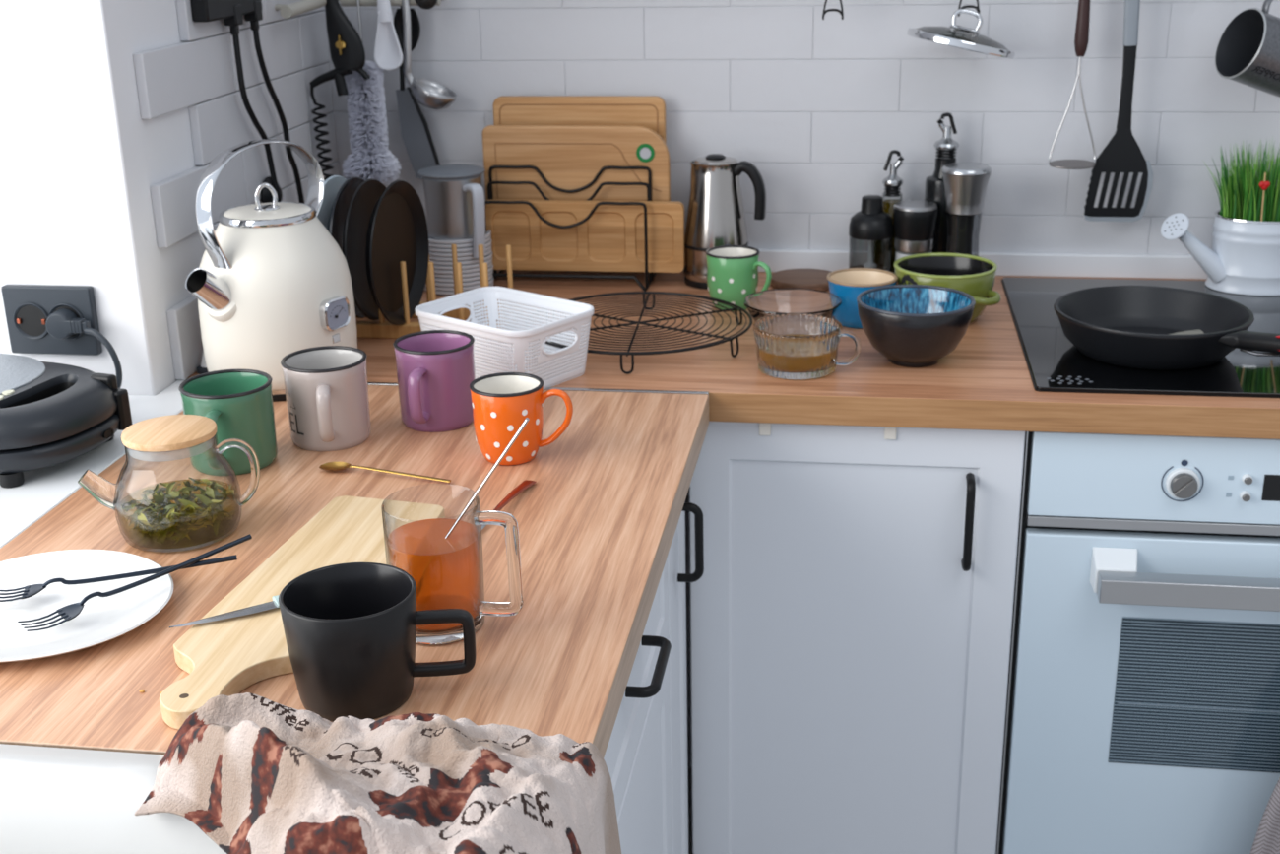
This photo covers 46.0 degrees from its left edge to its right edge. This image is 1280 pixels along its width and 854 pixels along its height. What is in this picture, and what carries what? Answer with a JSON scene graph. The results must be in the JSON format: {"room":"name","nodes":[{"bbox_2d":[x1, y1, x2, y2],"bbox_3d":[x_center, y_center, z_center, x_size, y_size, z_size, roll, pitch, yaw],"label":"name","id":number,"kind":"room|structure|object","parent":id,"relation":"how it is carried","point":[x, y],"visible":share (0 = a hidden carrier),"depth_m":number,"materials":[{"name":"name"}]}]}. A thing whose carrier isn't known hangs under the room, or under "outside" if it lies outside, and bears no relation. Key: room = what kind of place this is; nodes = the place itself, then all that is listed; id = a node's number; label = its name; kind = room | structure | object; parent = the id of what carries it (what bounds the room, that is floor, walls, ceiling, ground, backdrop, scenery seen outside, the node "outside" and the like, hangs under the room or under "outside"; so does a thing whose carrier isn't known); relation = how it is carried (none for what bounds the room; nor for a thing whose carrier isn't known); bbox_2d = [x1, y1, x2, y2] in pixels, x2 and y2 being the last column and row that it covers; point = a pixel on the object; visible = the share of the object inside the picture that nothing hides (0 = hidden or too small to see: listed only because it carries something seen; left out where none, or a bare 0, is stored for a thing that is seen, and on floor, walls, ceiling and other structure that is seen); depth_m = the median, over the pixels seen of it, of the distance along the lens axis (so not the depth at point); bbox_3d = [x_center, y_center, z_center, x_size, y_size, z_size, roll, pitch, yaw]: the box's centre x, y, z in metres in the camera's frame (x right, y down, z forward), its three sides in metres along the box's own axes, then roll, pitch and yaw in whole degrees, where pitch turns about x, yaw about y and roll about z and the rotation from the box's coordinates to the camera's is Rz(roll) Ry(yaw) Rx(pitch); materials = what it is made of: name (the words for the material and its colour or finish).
{"room":"kitchen","nodes":[
{"label":"kitchen","id":0,"kind":"room"},
{"bbox_2d":[0,0,205,395],"bbox_3d":[-0.871,-0.414,2.133,0.687,2.300,0.770,2,20,8],"label":"wall","id":1,"kind":"structure","parent":0,"point":[80,162],"depth_m":1.74,"materials":[{"name":"white paint"}]},
{"bbox_2d":[0,284,102,355],"bbox_3d":[-0.699,-0.127,1.787,0.112,0.083,0.015,2,20,8],"label":"double socket","id":2,"kind":"object","parent":1,"relation":"attached to","point":[28,307],"visible":0.73,"depth_m":1.78,"materials":[{"name":"grey plastic"}]},
{"bbox_2d":[13,303,48,339],"bbox_3d":[-0.721,-0.125,1.785,0.045,0.045,0.003,2,20,8],"label":"outlet","id":3,"kind":"object","parent":2,"relation":"attached to","point":[30,319],"depth_m":1.79,"materials":[{"name":"black plastic"}]},
{"bbox_2d":[48,303,82,340],"bbox_3d":[-0.678,-0.124,1.779,0.045,0.045,0.003,2,20,8],"label":"outlet","id":4,"kind":"object","parent":2,"relation":"attached to","point":[77,308],"depth_m":1.78,"materials":[{"name":"black plastic"}]},
{"bbox_2d":[0,379,186,548],"bbox_3d":[-1.032,0.280,0.992,0.746,0.032,1.993,2,20,8],"label":"windowsill","id":5,"kind":"structure","parent":1,"relation":"attached to","point":[42,489],"depth_m":1.56,"materials":[{"name":"white"}]},
{"bbox_2d":[0,308,131,488],"bbox_3d":[-0.687,-0.038,1.650,0.286,0.108,0.296,6,21,20],"label":"press","id":6,"kind":"object","parent":5,"relation":"on","point":[51,414],"visible":1,"depth_m":1.57,"materials":[{"name":"grey"}]},
{"bbox_2d":[132,0,339,380],"bbox_3d":[-0.537,-0.812,1.911,0.013,1.385,0.613,2,20,8],"label":"wall tiles","id":7,"kind":"structure","parent":1,"relation":"attached to","point":[199,73],"depth_m":1.96,"materials":[{"name":"white tile"}]},
{"bbox_2d":[190,0,261,22],"bbox_3d":[-0.526,-0.551,1.918,0.022,0.056,0.176,2,20,8],"label":"strip","id":8,"kind":"object","parent":7,"relation":"attached to","point":[203,11],"visible":0.96,"depth_m":1.86,"materials":[{"name":"black plastic"}]},
{"bbox_2d":[223,3,280,201],"bbox_3d":[-0.513,-0.335,1.994,0.029,0.433,0.166,0,20,3],"label":"power cord","id":9,"kind":"object","parent":8,"relation":"hanging from","point":[234,22],"visible":0.62,"depth_m":1.96,"materials":[{"name":"black plastic"}]},
{"bbox_2d":[244,0,304,203],"bbox_3d":[-0.500,-0.379,2.108,0.018,0.428,0.128,2,20,8],"label":"power cord","id":10,"kind":"object","parent":8,"relation":"hanging from","point":[254,18],"visible":0.77,"depth_m":2.05,"materials":[{"name":"black plastic"}]},
{"bbox_2d":[260,176,282,202],"bbox_3d":[-0.509,-0.322,2.092,0.018,0.052,0.052,2,20,8],"label":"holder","id":11,"kind":"object","parent":7,"relation":"attached to","point":[266,195],"visible":0.46,"depth_m":2.07,"materials":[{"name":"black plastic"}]},
{"bbox_2d":[274,0,441,18],"bbox_3d":[-0.420,-0.617,2.181,0.302,0.024,0.140,-19,26,-41],"label":"utensil rail","id":12,"kind":"object","parent":1,"relation":"attached to","point":[288,11],"visible":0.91,"depth_m":2.12,"materials":[{"name":"grey metal"}]},
{"bbox_2d":[309,0,371,182],"bbox_3d":[-0.442,-0.494,2.218,0.095,0.306,0.027,4,20,14],"label":"mixer","id":13,"kind":"object","parent":12,"relation":"hanging from","point":[347,49],"visible":0.92,"depth_m":2.19,"materials":[{"name":"black plastic"}]},
{"bbox_2d":[373,0,402,70],"bbox_3d":[-0.373,-0.592,2.216,0.046,0.133,0.016,2,20,8],"label":"serving spoon","id":14,"kind":"object","parent":12,"relation":"hanging from","point":[387,51],"visible":1,"depth_m":2.22,"materials":[{"name":"white plastic"}]},
{"bbox_2d":[393,5,420,51],"bbox_3d":[-0.347,-0.609,2.242,0.041,0.098,0.013,2,20,8],"label":"serving spoon","id":15,"kind":"object","parent":12,"relation":"hanging from","point":[415,22],"visible":0.53,"depth_m":2.25,"materials":[{"name":"black plastic"}]},
{"bbox_2d":[395,20,440,180],"bbox_3d":[-0.340,-0.511,2.282,0.062,0.300,0.008,2,20,8],"label":"slice","id":16,"kind":"object","parent":12,"relation":"hanging from","point":[416,137],"visible":0.63,"depth_m":2.30,"materials":[{"name":"black plastic"}]},
{"bbox_2d":[414,0,437,9],"bbox_3d":[-0.312,-0.631,2.191,0.035,0.046,0.021,2,20,8],"label":"measuring spoon","id":17,"kind":"object","parent":12,"relation":"hanging from","point":[423,4],"visible":1,"depth_m":2.19,"materials":[{"name":"black"}]},
{"bbox_2d":[401,0,456,110],"bbox_3d":[-0.308,-0.559,2.231,0.068,0.177,0.068,-16,25,-36],"label":"ladle","id":18,"kind":"object","parent":12,"relation":"hanging from","point":[429,94],"visible":1,"depth_m":2.23,"materials":[{"name":"silver metal"}]},
{"bbox_2d":[341,0,400,185],"bbox_3d":[-0.412,-0.507,2.257,0.090,0.287,0.090,2,20,8],"label":"brush","id":19,"kind":"object","parent":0,"point":[370,158],"visible":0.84,"depth_m":2.26,"materials":[{"name":"grey fabric"}]},
{"bbox_2d":[687,767,692,853],"bbox_3d":[0.059,1.152,1.190,4.600,0.050,3.300,2,20,8],"label":"floor","id":20,"kind":"structure","parent":0,"point":[689,773],"depth_m":2.54,"materials":[{"name":"black"}]},
{"bbox_2d":[603,554,672,853],"bbox_3d":[-0.259,0.535,1.579,0.581,0.862,0.544,2,20,8],"label":"base cabinet","id":21,"kind":"object","parent":20,"relation":"on","point":[637,757],"visible":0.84,"depth_m":1.55,"materials":[{"name":"white paint"}]},
{"bbox_2d":[668,502,703,853],"bbox_3d":[-0.207,0.417,1.907,0.581,0.862,0.148,2,20,8],"label":"base cabinet","id":22,"kind":"object","parent":20,"relation":"on","point":[677,577],"visible":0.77,"depth_m":1.83,"materials":[{"name":"white paint"}]},
{"bbox_2d":[0,384,708,757],"bbox_3d":[-0.335,0.237,1.080,0.604,0.037,1.592,2,20,8],"label":"countertop","id":23,"kind":"structure","parent":22,"relation":"on","point":[598,523],"depth_m":1.36,"materials":[{"name":"brown wood"}]},
{"bbox_2d":[0,549,173,662],"bbox_3d":[-0.499,0.150,1.256,0.216,0.012,0.209,2,20,8],"label":"plate","id":24,"kind":"object","parent":23,"relation":"on","point":[101,619],"visible":0.94,"depth_m":1.27,"materials":[{"name":"white ceramic"}]},
{"bbox_2d":[0,554,237,601],"bbox_3d":[-0.448,0.127,1.278,0.207,0.016,0.024,-5,20,-11],"label":"fork","id":25,"kind":"object","parent":24,"relation":"on","point":[30,590],"visible":1,"depth_m":1.27,"materials":[{"name":"grey metal"}]},
{"bbox_2d":[17,533,252,631],"bbox_3d":[-0.416,0.128,1.259,0.201,0.023,0.024,-17,25,-38],"label":"fork","id":26,"kind":"object","parent":24,"relation":"on","point":[69,611],"visible":1,"depth_m":1.24,"materials":[{"name":"grey metal"}]},
{"bbox_2d":[0,743,226,853],"bbox_3d":[-0.398,0.365,0.904,0.520,0.172,0.366,2,20,8],"label":"cabinet","id":27,"kind":"object","parent":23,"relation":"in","point":[53,800],"visible":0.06,"depth_m":1.00,"materials":[{"name":"white"}]},
{"bbox_2d":[77,414,259,552],"bbox_3d":[-0.436,0.051,1.396,0.116,0.103,0.125,14,25,37],"label":"teapot","id":28,"kind":"object","parent":23,"relation":"on","point":[173,431],"visible":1,"depth_m":1.39,"materials":[{"name":"clear glass"}]},
{"bbox_2d":[178,368,277,475],"bbox_3d":[-0.425,-0.003,1.570,0.095,0.089,0.107,-15,24,-33],"label":"mug","id":29,"kind":"object","parent":23,"relation":"on","point":[239,402],"visible":0.81,"depth_m":1.55,"materials":[{"name":"green ceramic"}]},
{"bbox_2d":[159,495,445,729],"bbox_3d":[-0.278,0.142,1.261,0.140,0.016,0.406,2,20,8],"label":"chopping board","id":30,"kind":"object","parent":23,"relation":"on","point":[226,656],"visible":0.75,"depth_m":1.27,"materials":[{"name":"brown wood"}]},
{"bbox_2d":[169,594,279,628],"bbox_3d":[-0.291,0.141,1.230,0.183,0.010,0.019,-13,23,-29],"label":"knife","id":31,"kind":"object","parent":30,"relation":"on","point":[274,604],"visible":0.29,"depth_m":1.21,"materials":[{"name":"grey metal"}]},
{"bbox_2d":[280,345,371,450],"bbox_3d":[-0.342,-0.029,1.629,0.091,0.093,0.106,8,22,25],"label":"mug","id":32,"kind":"object","parent":23,"relation":"on","point":[326,387],"visible":1,"depth_m":1.61,"materials":[{"name":"beige ceramic"}]},
{"bbox_2d":[278,562,476,721],"bbox_3d":[-0.192,0.160,1.104,0.138,0.087,0.098,2,20,8],"label":"mug","id":33,"kind":"object","parent":23,"relation":"on","point":[350,628],"visible":0.98,"depth_m":1.08,"materials":[{"name":"black ceramic"}]},
{"bbox_2d":[134,692,621,853],"bbox_3d":[-0.188,0.333,0.844,0.312,0.242,0.492,2,20,8],"label":"tea towel","id":34,"kind":"object","parent":23,"relation":"on","point":[256,774],"visible":1,"depth_m":0.93,"materials":[{"name":"fabric"}]},
{"bbox_2d":[319,461,450,482],"bbox_3d":[-0.262,0.046,1.539,0.149,0.008,0.025,6,21,19],"label":"teaspoon","id":35,"kind":"object","parent":23,"relation":"on","point":[330,466],"visible":1,"depth_m":1.54,"materials":[{"name":"gold metal"}]},
{"bbox_2d":[392,329,475,432],"bbox_3d":[-0.233,-0.050,1.681,0.104,0.094,0.090,-17,25,-38],"label":"mug","id":36,"kind":"object","parent":23,"relation":"on","point":[435,368],"visible":0.98,"depth_m":1.65,"materials":[{"name":"purple ceramic"}]},
{"bbox_2d":[381,497,523,644],"bbox_3d":[-0.148,0.111,1.204,0.110,0.109,0.077,2,20,8],"label":"glass mug","id":37,"kind":"object","parent":23,"relation":"on","point":[438,633],"visible":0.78,"depth_m":1.19,"materials":[{"name":"clear glass"}]},
{"bbox_2d":[416,417,529,597],"bbox_3d":[-0.138,0.071,1.187,0.111,0.168,0.023,2,20,8],"label":"teaspoon","id":38,"kind":"object","parent":37,"relation":"in","point":[421,581],"visible":0.88,"depth_m":1.18,"materials":[{"name":"grey metal"}]},
{"bbox_2d":[427,479,536,562],"bbox_3d":[-0.142,0.085,1.421,0.024,0.011,0.208,6,21,19],"label":"fork","id":39,"kind":"object","parent":23,"relation":"on","point":[461,547],"visible":0.92,"depth_m":1.38,"materials":[{"name":"orange metal"}]},
{"bbox_2d":[469,372,573,465],"bbox_3d":[-0.129,-0.004,1.565,0.099,0.082,0.077,16,26,40],"label":"mug","id":40,"kind":"object","parent":23,"relation":"on","point":[501,402],"visible":0.99,"depth_m":1.55,"materials":[{"name":"orange ceramic"}]},
{"bbox_2d":[689,421,1024,853],"bbox_3d":[0.301,0.310,2.175,0.396,0.862,0.591,2,20,8],"label":"base cabinet","id":41,"kind":"object","parent":20,"relation":"on","point":[852,602],"visible":0.88,"depth_m":1.88,"materials":[{"name":"white paint"}]},
{"bbox_2d":[186,269,1279,439],"bbox_3d":[0.466,-0.131,2.002,2.012,0.077,0.606,2,20,8],"label":"countertop","id":42,"kind":"structure","parent":41,"relation":"on","point":[985,383],"depth_m":1.80,"materials":[{"name":"brown wood"}]},
{"bbox_2d":[185,138,357,401],"bbox_3d":[-0.439,-0.194,1.798,0.184,0.293,0.198,-4,20,-7],"label":"kettle","id":43,"kind":"object","parent":42,"relation":"on","point":[271,283],"visible":0.93,"depth_m":1.74,"materials":[{"name":"white metal"}]},
{"bbox_2d":[355,244,521,339],"bbox_3d":[-0.300,-0.186,2.052,0.255,0.104,0.123,2,20,8],"label":"plate rack","id":44,"kind":"object","parent":42,"relation":"on","point":[381,329],"visible":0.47,"depth_m":2.01,"materials":[{"name":"brown wood"}]},
{"bbox_2d":[317,175,346,228],"bbox_3d":[-0.406,-0.243,2.027,0.021,0.189,0.189,3,20,12],"label":"plate","id":45,"kind":"object","parent":44,"relation":"in","point":[332,185],"visible":0.09,"depth_m":2.00,"materials":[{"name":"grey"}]},
{"bbox_2d":[326,176,365,318],"bbox_3d":[-0.380,-0.240,2.017,0.023,0.188,0.188,3,20,12],"label":"plate","id":46,"kind":"object","parent":44,"relation":"in","point":[337,217],"visible":0.31,"depth_m":1.98,"materials":[{"name":"black ceramic"}]},
{"bbox_2d":[342,178,385,319],"bbox_3d":[-0.357,-0.236,2.004,0.018,0.187,0.187,3,20,13],"label":"plate","id":47,"kind":"object","parent":44,"relation":"in","point":[365,197],"visible":0.53,"depth_m":1.97,"materials":[{"name":"black ceramic"}]},
{"bbox_2d":[365,180,429,324],"bbox_3d":[-0.321,-0.229,1.982,0.016,0.190,0.190,4,20,14],"label":"plate","id":48,"kind":"object","parent":44,"relation":"in","point":[397,230],"visible":0.98,"depth_m":1.99,"materials":[{"name":"black ceramic"}]},
{"bbox_2d":[424,282,493,295],"bbox_3d":[-0.273,-0.213,2.266,0.106,0.006,0.106,2,20,8],"label":"saucer","id":49,"kind":"object","parent":42,"relation":"on","point":[445,292],"visible":0.19,"depth_m":2.22,"materials":[{"name":"white ceramic"}]},
{"bbox_2d":[425,276,493,290],"bbox_3d":[-0.273,-0.220,2.264,0.106,0.006,0.106,2,20,8],"label":"saucer","id":50,"kind":"object","parent":49,"relation":"on","point":[467,288],"visible":0.27,"depth_m":2.22,"materials":[{"name":"white ceramic"}]},
{"bbox_2d":[425,273,492,286],"bbox_3d":[-0.274,-0.225,2.261,0.106,0.006,0.106,2,20,8],"label":"saucer","id":51,"kind":"object","parent":50,"relation":"on","point":[472,283],"visible":0.17,"depth_m":2.22,"materials":[{"name":"white ceramic"}]},
{"bbox_2d":[434,268,493,282],"bbox_3d":[-0.274,-0.232,2.260,0.106,0.006,0.106,2,20,8],"label":"saucer","id":52,"kind":"object","parent":51,"relation":"on","point":[469,279],"visible":0.26,"depth_m":2.22,"materials":[{"name":"white ceramic"}]},
{"bbox_2d":[434,263,493,277],"bbox_3d":[-0.273,-0.238,2.258,0.106,0.006,0.106,2,20,8],"label":"saucer","id":53,"kind":"object","parent":52,"relation":"on","point":[490,268],"visible":0.28,"depth_m":2.21,"materials":[{"name":"white ceramic"}]},
{"bbox_2d":[434,260,492,273],"bbox_3d":[-0.274,-0.243,2.255,0.106,0.006,0.106,2,20,8],"label":"saucer","id":54,"kind":"object","parent":53,"relation":"on","point":[437,271],"visible":0.29,"depth_m":2.21,"materials":[{"name":"white ceramic"}]},
{"bbox_2d":[433,256,492,269],"bbox_3d":[-0.274,-0.249,2.253,0.106,0.006,0.106,2,20,8],"label":"saucer","id":55,"kind":"object","parent":54,"relation":"on","point":[469,266],"visible":0.27,"depth_m":2.21,"materials":[{"name":"white ceramic"}]},
{"bbox_2d":[429,251,492,265],"bbox_3d":[-0.274,-0.256,2.251,0.106,0.006,0.106,2,20,8],"label":"saucer","id":56,"kind":"object","parent":55,"relation":"on","point":[473,261],"visible":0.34,"depth_m":2.21,"materials":[{"name":"white ceramic"}]},
{"bbox_2d":[429,248,491,260],"bbox_3d":[-0.275,-0.262,2.249,0.106,0.006,0.106,2,20,8],"label":"saucer","id":57,"kind":"object","parent":56,"relation":"on","point":[462,258],"visible":0.3,"depth_m":2.20,"materials":[{"name":"white ceramic"}]},
{"bbox_2d":[429,244,491,256],"bbox_3d":[-0.274,-0.268,2.246,0.106,0.006,0.106,2,20,8],"label":"saucer","id":58,"kind":"object","parent":57,"relation":"on","point":[431,253],"visible":0.3,"depth_m":2.20,"materials":[{"name":"white ceramic"}]},
{"bbox_2d":[429,238,491,253],"bbox_3d":[-0.274,-0.274,2.244,0.106,0.006,0.106,2,20,8],"label":"saucer","id":59,"kind":"object","parent":58,"relation":"on","point":[434,249],"visible":0.32,"depth_m":2.20,"materials":[{"name":"white ceramic"}]},
{"bbox_2d":[429,235,491,248],"bbox_3d":[-0.275,-0.280,2.243,0.106,0.006,0.106,2,20,8],"label":"saucer","id":60,"kind":"object","parent":59,"relation":"on","point":[437,245],"visible":0.31,"depth_m":2.20,"materials":[{"name":"white ceramic"}]},
{"bbox_2d":[428,229,491,244],"bbox_3d":[-0.275,-0.286,2.240,0.106,0.006,0.106,2,20,8],"label":"saucer","id":61,"kind":"object","parent":60,"relation":"on","point":[488,232],"visible":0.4,"depth_m":2.19,"materials":[{"name":"white ceramic"}]},
{"bbox_2d":[417,164,485,257],"bbox_3d":[-0.271,-0.320,2.225,0.108,0.121,0.103,2,20,8],"label":"jug","id":62,"kind":"object","parent":61,"relation":"on","point":[454,196],"visible":0.97,"depth_m":2.19,"materials":[{"name":"grey metal"}]},
{"bbox_2d":[415,286,593,388],"bbox_3d":[-0.165,-0.107,1.853,0.192,0.082,0.146,15,25,37],"label":"basket","id":63,"kind":"object","parent":42,"relation":"on","point":[525,351],"visible":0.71,"depth_m":1.82,"materials":[{"name":"white plastic"}]},
{"bbox_2d":[484,165,656,291],"bbox_3d":[-0.104,-0.306,2.270,0.247,0.174,0.134,2,20,8],"label":"rack","id":64,"kind":"object","parent":42,"relation":"on","point":[648,281],"visible":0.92,"depth_m":2.23,"materials":[{"name":"black metal"}]},
{"bbox_2d":[482,125,670,200],"bbox_3d":[-0.095,-0.348,2.266,0.282,0.208,0.016,2,20,8],"label":"chopping board","id":65,"kind":"object","parent":64,"relation":"in","point":[569,157],"visible":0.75,"depth_m":2.24,"materials":[{"name":"brown wood"}]},
{"bbox_2d":[492,95,666,143],"bbox_3d":[-0.090,-0.382,2.294,0.262,0.240,0.015,2,20,8],"label":"chopping board","id":66,"kind":"object","parent":64,"relation":"in","point":[649,111],"visible":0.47,"depth_m":2.25,"materials":[{"name":"brown wood"}]},
{"bbox_2d":[485,199,685,272],"bbox_3d":[-0.084,-0.285,2.245,0.302,0.104,0.016,2,20,8],"label":"serving board","id":67,"kind":"object","parent":64,"relation":"in","point":[611,239],"visible":0.87,"depth_m":2.24,"materials":[{"name":"brown wood"}]},
{"bbox_2d":[530,291,752,374],"bbox_3d":[-0.002,-0.128,1.983,0.298,0.027,0.301,2,20,8],"label":"cooling rack","id":68,"kind":"object","parent":42,"relation":"on","point":[642,304],"visible":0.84,"depth_m":1.97,"materials":[{"name":"black metal"}]},
{"bbox_2d":[683,153,766,289],"bbox_3d":[0.117,-0.307,2.232,0.100,0.191,0.114,-15,24,-35],"label":"moka pot","id":69,"kind":"object","parent":42,"relation":"on","point":[715,217],"visible":0.84,"depth_m":2.20,"materials":[{"name":"silver metal"}]},
{"bbox_2d":[705,245,771,311],"bbox_3d":[0.140,-0.208,2.121,0.095,0.081,0.076,2,20,8],"label":"mug","id":70,"kind":"object","parent":42,"relation":"on","point":[732,270],"visible":0.78,"depth_m":2.09,"materials":[{"name":"green ceramic"}]},
{"bbox_2d":[743,288,841,321],"bbox_3d":[0.202,-0.144,1.988,0.128,0.047,0.129,2,20,8],"label":"glass bowl","id":71,"kind":"object","parent":42,"relation":"on","point":[767,302],"visible":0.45,"depth_m":2.02,"materials":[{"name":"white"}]},
{"bbox_2d":[769,268,831,291],"bbox_3d":[0.246,-0.218,2.241,0.107,0.014,0.101,2,20,8],"label":"bowl","id":72,"kind":"object","parent":42,"relation":"on","point":[811,279],"visible":0.7,"depth_m":2.22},
{"bbox_2d":[753,313,860,380],"bbox_3d":[0.194,-0.098,1.843,0.108,0.057,0.113,-14,23,-32],"label":"glass cup","id":73,"kind":"object","parent":42,"relation":"on","point":[789,346],"visible":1,"depth_m":1.81,"materials":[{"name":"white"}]},
{"bbox_2d":[827,267,897,328],"bbox_3d":[0.300,-0.173,2.039,0.095,0.064,0.095,2,20,8],"label":"cup","id":74,"kind":"object","parent":42,"relation":"on","point":[847,285],"visible":0.71,"depth_m":2.02,"materials":[{"name":"blue ceramic"}]},
{"bbox_2d":[873,149,903,272],"bbox_3d":[0.373,-0.314,2.235,0.056,0.193,0.056,2,20,8],"label":"oil bottle","id":75,"kind":"object","parent":42,"relation":"on","point":[882,249],"visible":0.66,"depth_m":2.22,"materials":[{"name":"clear glass"}]},
{"bbox_2d":[893,199,937,273],"bbox_3d":[0.400,-0.265,2.199,0.064,0.124,0.064,2,20,8],"label":"salt mill","id":76,"kind":"object","parent":42,"relation":"on","point":[915,221],"visible":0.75,"depth_m":2.17,"materials":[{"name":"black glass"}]},
{"bbox_2d":[856,284,975,367],"bbox_3d":[0.340,-0.120,1.865,0.144,0.080,0.144,2,20,8],"label":"bowl","id":77,"kind":"object","parent":42,"relation":"on","point":[909,325],"visible":1,"depth_m":1.83,"materials":[{"name":"black ceramic"}]},
{"bbox_2d":[924,112,959,253],"bbox_3d":[0.447,-0.337,2.215,0.055,0.247,0.055,2,20,8],"label":"oil bottle","id":78,"kind":"object","parent":42,"relation":"on","point":[945,147],"visible":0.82,"depth_m":2.19,"materials":[{"name":"black"}]},
{"bbox_2d":[894,253,1000,322],"bbox_3d":[0.413,-0.185,2.047,0.144,0.076,0.144,2,20,8],"label":"soup bowl","id":79,"kind":"object","parent":42,"relation":"on","point":[975,276],"visible":0.6,"depth_m":2.02,"materials":[{"name":"green ceramic"}]},
{"bbox_2d":[942,162,991,255],"bbox_3d":[0.465,-0.286,2.166,0.069,0.184,0.069,2,20,8],"label":"pepper mill","id":80,"kind":"object","parent":42,"relation":"on","point":[965,183],"visible":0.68,"depth_m":2.13,"materials":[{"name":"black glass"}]},
{"bbox_2d":[1001,276,1279,397],"bbox_3d":[0.794,-0.124,1.958,0.594,0.005,0.531,2,20,8],"label":"induction hob","id":81,"kind":"object","parent":42,"relation":"in","point":[1054,363],"visible":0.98,"depth_m":1.84,"materials":[{"name":"black glass"}]},
{"bbox_2d":[1053,285,1279,370],"bbox_3d":[0.649,-0.104,1.812,0.236,0.063,0.371,-5,20,-10],"label":"frying pan","id":82,"kind":"object","parent":81,"relation":"on","point":[1128,326],"visible":0.98,"depth_m":1.87,"materials":[{"name":"black metal"}]},
{"bbox_2d":[1168,328,1204,334],"bbox_3d":[0.652,-0.110,1.878,0.095,0.019,0.020,-2,20,-2],"label":"wooden spoon","id":83,"kind":"object","parent":82,"relation":"in","point":[1198,331],"visible":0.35,"depth_m":1.87,"materials":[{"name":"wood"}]},
{"bbox_2d":[1160,207,1279,295],"bbox_3d":[0.845,-0.255,2.151,0.208,0.110,0.107,2,20,8],"label":"watering can","id":84,"kind":"object","parent":81,"relation":"on","point":[1244,255],"visible":0.88,"depth_m":2.11,"materials":[{"name":"white metal"}]},
{"bbox_2d":[1204,138,1279,221],"bbox_3d":[0.881,-0.347,2.111,0.172,0.121,0.109,2,20,8],"label":"artificial grass","id":85,"kind":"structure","parent":84,"relation":"on","point":[1241,193],"depth_m":2.10,"materials":[{"name":"green"}]},
{"bbox_2d":[1259,172,1270,221],"bbox_3d":[0.858,-0.311,2.075,0.015,0.078,0.006,2,20,8],"label":"pick","id":86,"kind":"object","parent":85,"relation":"in","point":[1264,184],"visible":1,"depth_m":2.07,"materials":[{"name":"red"}]},
{"bbox_3d":[0.340,-0.215,2.232,0.095,0.010,0.095,2,20,8],"label":"dish","id":87,"kind":"object","parent":42,"relation":"on","visible":0},
{"bbox_2d":[848,194,894,271],"bbox_3d":[0.339,-0.274,2.211,0.065,0.129,0.065,2,20,8],"label":"sauce jar","id":88,"kind":"object","parent":87,"relation":"on","point":[870,224],"visible":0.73,"depth_m":2.18,"materials":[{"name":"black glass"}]},
{"bbox_2d":[995,431,1279,853],"bbox_3d":[0.798,0.285,2.071,0.611,0.760,0.620,2,20,8],"label":"oven","id":89,"kind":"object","parent":20,"relation":"on","point":[1142,711],"visible":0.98,"depth_m":1.82,"materials":[{"name":"white metal"}]},
{"bbox_2d":[1249,777,1279,853],"bbox_3d":[0.840,0.417,1.783,0.286,0.506,0.061,2,20,8],"label":"oven towel","id":90,"kind":"object","parent":89,"relation":"hanging from","point":[1267,837],"visible":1,"depth_m":1.79,"materials":[{"name":"fabric"}]},
{"bbox_2d":[322,0,1279,767],"bbox_3d":[0.588,-0.481,2.236,2.363,2.300,0.100,2,20,8],"label":"wall","id":91,"kind":"structure","parent":0,"point":[819,107],"depth_m":2.23,"materials":[{"name":"white tile"}]},
{"bbox_2d":[682,249,1207,279],"bbox_3d":[0.639,-0.242,2.255,2.251,0.035,0.012,2,20,8],"label":"baseboard","id":92,"kind":"structure","parent":91,"relation":"attached to","point":[1009,264],"depth_m":2.25,"materials":[{"name":"white"}]},
{"bbox_3d":[0.622,-0.635,2.086,1.660,0.024,0.064,2,20,8],"label":"utensil rail","id":93,"kind":"object","parent":91,"relation":"attached to","visible":0},
{"bbox_2d":[822,0,843,19],"bbox_3d":[0.272,-0.609,2.113,0.030,0.073,0.034,2,20,8],"label":"hook","id":94,"kind":"object","parent":93,"relation":"hanging from","point":[841,11],"visible":1,"depth_m":2.11,"materials":[{"name":"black metal"}]},
{"bbox_2d":[906,8,1015,59],"bbox_3d":[0.445,-0.543,2.086,0.150,0.069,0.149,15,25,37],"label":"lid","id":95,"kind":"object","parent":93,"relation":"hanging from","point":[962,37],"visible":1,"depth_m":2.04,"materials":[{"name":"silver metal"}]},
{"bbox_2d":[1048,0,1095,169],"bbox_3d":[0.615,-0.500,2.106,0.066,0.273,0.040,2,20,8],"label":"potato masher","id":96,"kind":"object","parent":93,"relation":"hanging from","point":[1081,37],"visible":1,"depth_m":2.11,"materials":[{"name":"silver metal"}]},
{"bbox_2d":[1084,0,1152,221],"bbox_3d":[0.685,-0.465,2.119,0.092,0.356,0.011,2,20,8],"label":"slotted turner","id":97,"kind":"object","parent":93,"relation":"hanging from","point":[1121,154],"visible":0.99,"depth_m":2.15,"materials":[{"name":"black plastic"}]},
{"bbox_2d":[1215,0,1279,97],"bbox_3d":[0.849,-0.512,2.025,0.129,0.143,0.096,-6,20,-12],"label":"mug","id":98,"kind":"object","parent":93,"relation":"hanging from","point":[1248,51],"visible":1,"depth_m":2.03,"materials":[{"name":"grey metal"}]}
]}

